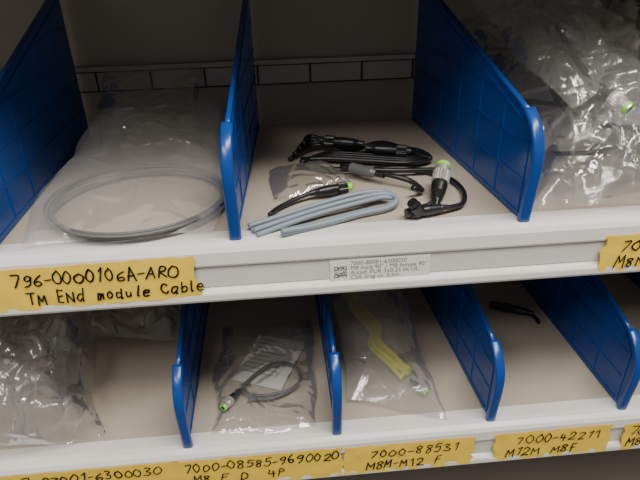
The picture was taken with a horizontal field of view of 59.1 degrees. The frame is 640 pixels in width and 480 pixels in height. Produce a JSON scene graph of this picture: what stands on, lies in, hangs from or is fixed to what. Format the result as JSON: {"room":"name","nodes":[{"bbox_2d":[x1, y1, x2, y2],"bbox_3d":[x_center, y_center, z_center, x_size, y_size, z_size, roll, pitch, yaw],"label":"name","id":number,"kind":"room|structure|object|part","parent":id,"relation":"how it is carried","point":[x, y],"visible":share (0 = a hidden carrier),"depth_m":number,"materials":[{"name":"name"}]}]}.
{"room":"parts storeroom","nodes":[
{"label":"parts storeroom","id":0,"kind":"room"},
{"bbox_3d":[0.062,1.368,0.216,6.000,0.020,4.000,-4,29,-4],"label":"floor","id":1,"kind":"structure","parent":0,"visible":0},
{"bbox_2d":[0,0,639,479],"bbox_3d":[0.011,0.175,0.927,2.210,1.370,0.418,-4,29,-4],"label":"shelving rack","id":2,"kind":"object","parent":1,"relation":"on","point":[338,68],"depth_m":0.81,"materials":[{"name":"metal"}]},
{"bbox_2d":[0,317,79,442],"bbox_3d":[-0.407,0.173,0.757,0.163,0.141,0.214,-4,29,-4],"label":"plastic bag","id":3,"kind":"object","parent":2,"relation":"on","point":[66,366],"visible":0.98,"depth_m":0.74,"materials":[{"name":"clear plastic"}]},
{"bbox_2d":[0,0,89,243],"bbox_3d":[-0.359,-0.170,0.687,0.013,0.221,0.391,-4,29,-4],"label":"divider","id":4,"kind":"object","parent":2,"relation":"on","point":[43,121],"visible":1,"depth_m":0.71,"materials":[{"name":"blue plastic"}]},
{"bbox_2d":[0,312,105,445],"bbox_3d":[-0.407,0.160,0.800,0.224,0.128,0.243,-4,29,-4],"label":"plastic bag","id":5,"kind":"object","parent":2,"relation":"on","point":[85,338],"visible":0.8,"depth_m":0.77,"materials":[{"name":"clear plastic"}]},
{"bbox_2d":[0,461,180,479],"bbox_3d":[-0.319,0.318,0.732,0.276,0.055,0.003,-4,29,-4],"label":"label","id":6,"kind":"object","parent":2,"relation":"attached to","point":[156,471],"visible":1,"depth_m":0.73,"materials":[{"name":"yellow paper"}]},
{"bbox_2d":[20,305,180,329],"bbox_3d":[-0.367,0.098,0.965,0.311,0.080,0.177,-4,29,-4],"label":"plastic bag","id":7,"kind":"object","parent":2,"relation":"on","point":[28,326],"visible":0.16,"depth_m":0.93,"materials":[{"name":"clear plastic"}]},
{"bbox_2d":[0,255,203,312],"bbox_3d":[-0.238,0.047,0.589,0.230,0.055,0.003,-4,29,-4],"label":"label","id":8,"kind":"object","parent":2,"relation":"attached to","point":[21,289],"visible":1,"depth_m":0.59,"materials":[{"name":"yellow paper"}]},
{"bbox_3d":[-0.228,-0.130,0.725,0.230,0.103,0.389,-4,29,-4],"label":"bagged cable coil","id":9,"kind":"part","parent":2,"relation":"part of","materials":[{"name":"clear plastic"}]},
{"bbox_2d":[172,302,208,448],"bbox_3d":[-0.192,0.085,0.846,0.013,0.221,0.391,-4,29,-4],"label":"divider","id":10,"kind":"object","parent":2,"relation":"on","point":[193,319],"visible":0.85,"depth_m":0.76,"materials":[{"name":"blue plastic"}]},
{"bbox_2d":[220,0,258,240],"bbox_3d":[-0.098,-0.187,0.705,0.013,0.221,0.392,-2,29,-1],"label":"divider","id":11,"kind":"object","parent":2,"relation":"on","point":[240,128],"visible":1,"depth_m":0.66,"materials":[{"name":"blue plastic"}]},
{"bbox_2d":[171,447,342,479],"bbox_3d":[-0.083,0.305,0.749,0.230,0.055,0.003,-4,29,-4],"label":"label","id":12,"kind":"object","parent":2,"relation":"attached to","point":[317,463],"visible":1,"depth_m":0.75,"materials":[{"name":"yellow paper"}]},
{"bbox_2d":[212,319,316,431],"bbox_3d":[-0.082,0.192,0.852,0.161,0.019,0.245,-4,29,-4],"label":"plastic bag","id":13,"kind":"object","parent":2,"relation":"on","point":[271,357],"visible":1,"depth_m":0.86,"materials":[{"name":"clear plastic"}]},
{"bbox_2d":[268,181,352,216],"bbox_3d":[-0.013,-0.051,0.664,0.115,0.016,0.021,-17,33,-26],"label":"connector","id":14,"kind":"object","parent":2,"relation":"on","point":[340,187],"visible":1,"depth_m":0.67,"materials":[{"name":"black plastic"}]},
{"bbox_2d":[269,160,353,199],"bbox_3d":[-0.012,-0.084,0.710,0.105,0.026,0.092,-4,29,-4],"label":"plastic bag","id":15,"kind":"object","parent":2,"relation":"on","point":[279,179],"visible":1,"depth_m":0.70,"materials":[{"name":"clear plastic"}]},
{"bbox_3d":[-0.012,-0.142,0.971,2.150,0.333,0.010,-4,29,-4],"label":"rail","id":16,"kind":"part","parent":2,"relation":"part of","materials":[{"name":"metal"}]},
{"bbox_3d":[-0.008,0.076,1.105,2.150,1.370,0.010,-4,29,-4],"label":"panel","id":17,"kind":"part","parent":2,"relation":"part of","materials":[{"name":"paint"}]},
{"bbox_2d":[247,189,398,236],"bbox_3d":[0.008,-0.031,0.630,0.176,0.015,0.045,-14,32,-22],"label":"bundle","id":18,"kind":"object","parent":2,"relation":"on","point":[270,224],"visible":1,"depth_m":0.63,"materials":[{"name":"grey plastic"}]},
{"bbox_2d":[315,294,341,434],"bbox_3d":[0.003,0.072,0.860,0.013,0.221,0.391,-4,29,-4],"label":"divider","id":19,"kind":"object","parent":2,"relation":"on","point":[331,357],"visible":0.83,"depth_m":0.74,"materials":[{"name":"blue plastic"}]},
{"bbox_3d":[0.056,-0.120,0.770,0.205,0.034,0.096,2,29,6],"label":"black cable coil","id":20,"kind":"part","parent":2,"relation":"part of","materials":[{"name":"black rubber"}]},
{"bbox_2d":[330,254,430,281],"bbox_3d":[0.066,0.031,0.617,0.110,0.026,0.002,-4,29,-4],"label":"barcode label","id":21,"kind":"object","parent":2,"relation":"attached to","point":[410,265],"visible":1,"depth_m":0.62,"materials":[{"name":"white paper"}]},
{"bbox_2d":[340,162,424,192],"bbox_3d":[0.078,-0.081,0.707,0.120,0.018,0.028,22,37,36],"label":"cable","id":22,"kind":"object","parent":2,"relation":"on","point":[367,171],"visible":1,"depth_m":0.71,"materials":[{"name":"black plastic"}]},
{"bbox_2d":[333,289,445,412],"bbox_3d":[0.091,0.128,0.875,0.136,0.098,0.319,-4,29,-4],"label":"plastic bag","id":23,"kind":"object","parent":2,"relation":"on","point":[397,363],"visible":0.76,"depth_m":0.87,"materials":[{"name":"clear plastic"}]},
{"bbox_2d":[341,437,475,474],"bbox_3d":[0.119,0.293,0.764,0.184,0.053,0.003,-4,29,-4],"label":"label","id":24,"kind":"object","parent":2,"relation":"attached to","point":[365,459],"visible":1,"depth_m":0.76,"materials":[{"name":"yellow paper"}]},
{"bbox_2d":[374,166,466,217],"bbox_3d":[0.127,-0.070,0.682,0.097,0.025,0.155,-4,29,-4],"label":"connector","id":25,"kind":"object","parent":2,"relation":"on","point":[415,209],"visible":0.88,"depth_m":0.63,"materials":[{"name":"black plastic"}]},
{"bbox_2d":[422,159,450,204],"bbox_3d":[0.133,-0.061,0.658,0.025,0.044,0.090,15,33,26],"label":"connector","id":26,"kind":"object","parent":2,"relation":"on","point":[440,179],"visible":0.77,"depth_m":0.66,"materials":[{"name":"black rubber"}]},
{"bbox_2d":[420,284,504,421],"bbox_3d":[0.202,0.060,0.874,0.014,0.221,0.392,-5,29,-7],"label":"divider","id":27,"kind":"object","parent":2,"relation":"on","point":[457,309],"visible":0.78,"depth_m":0.80,"materials":[{"name":"blue plastic"}]},
{"bbox_2d":[412,0,544,221],"bbox_3d":[0.186,-0.205,0.725,0.013,0.221,0.393,-6,30,-9],"label":"divider","id":28,"kind":"object","parent":2,"relation":"on","point":[462,100],"visible":1,"depth_m":0.70,"materials":[{"name":"blue plastic"}]},
{"bbox_2d":[489,300,540,323],"bbox_3d":[0.336,0.121,0.968,0.088,0.016,0.022,17,34,29],"label":"connector","id":29,"kind":"object","parent":2,"relation":"on","point":[505,307],"visible":1,"depth_m":0.97,"materials":[{"name":"black plastic"}]},
{"bbox_2d":[459,0,639,199],"bbox_3d":[0.353,-0.235,0.727,0.348,0.252,0.390,-4,29,-4],"label":"plastic bag","id":30,"kind":"object","parent":2,"relation":"on","point":[614,39],"visible":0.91,"depth_m":0.67,"materials":[{"name":"clear plastic"}]},
{"bbox_2d":[489,424,613,461],"bbox_3d":[0.319,0.281,0.778,0.170,0.053,0.003,-4,29,-4],"label":"label","id":31,"kind":"object","parent":2,"relation":"attached to","point":[526,445],"visible":1,"depth_m":0.78,"materials":[{"name":"yellow paper"}]},
{"bbox_2d":[519,275,639,409],"bbox_3d":[0.389,0.048,0.887,0.014,0.221,0.392,-5,29,-6],"label":"divider","id":32,"kind":"object","parent":2,"relation":"on","point":[582,309],"visible":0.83,"depth_m":0.82,"materials":[{"name":"blue plastic"}]},
{"bbox_2d":[597,233,639,271],"bbox_3d":[0.382,0.012,0.635,0.140,0.048,0.003,-4,29,-4],"label":"label","id":33,"kind":"object","parent":2,"relation":"attached to","point":[619,251],"visible":1,"depth_m":0.63,"materials":[{"name":"yellow paper"}]},
{"bbox_2d":[619,423,639,448],"bbox_3d":[0.497,0.270,0.791,0.155,0.050,0.003,-4,29,-4],"label":"label","id":34,"kind":"object","parent":2,"relation":"attached to","point":[630,437],"visible":1,"depth_m":0.79,"materials":[{"name":"yellow paper"}]},
{"bbox_2d":[619,8,639,121],"bbox_3d":[0.525,-0.226,0.749,0.013,0.221,0.391,-4,29,-4],"label":"plastic bag","id":35,"kind":"object","parent":2,"relation":"on","point":[632,71],"visible":0.02,"depth_m":0.92,"materials":[{"name":"clear plastic"}]},
{"bbox_2d":[624,272,639,287],"bbox_3d":[0.592,0.035,0.901,0.013,0.221,0.391,-4,29,-4],"label":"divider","id":36,"kind":"object","parent":2,"relation":"on","point":[634,277],"visible":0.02,"depth_m":1.04,"materials":[{"name":"blue plastic"}]}
]}

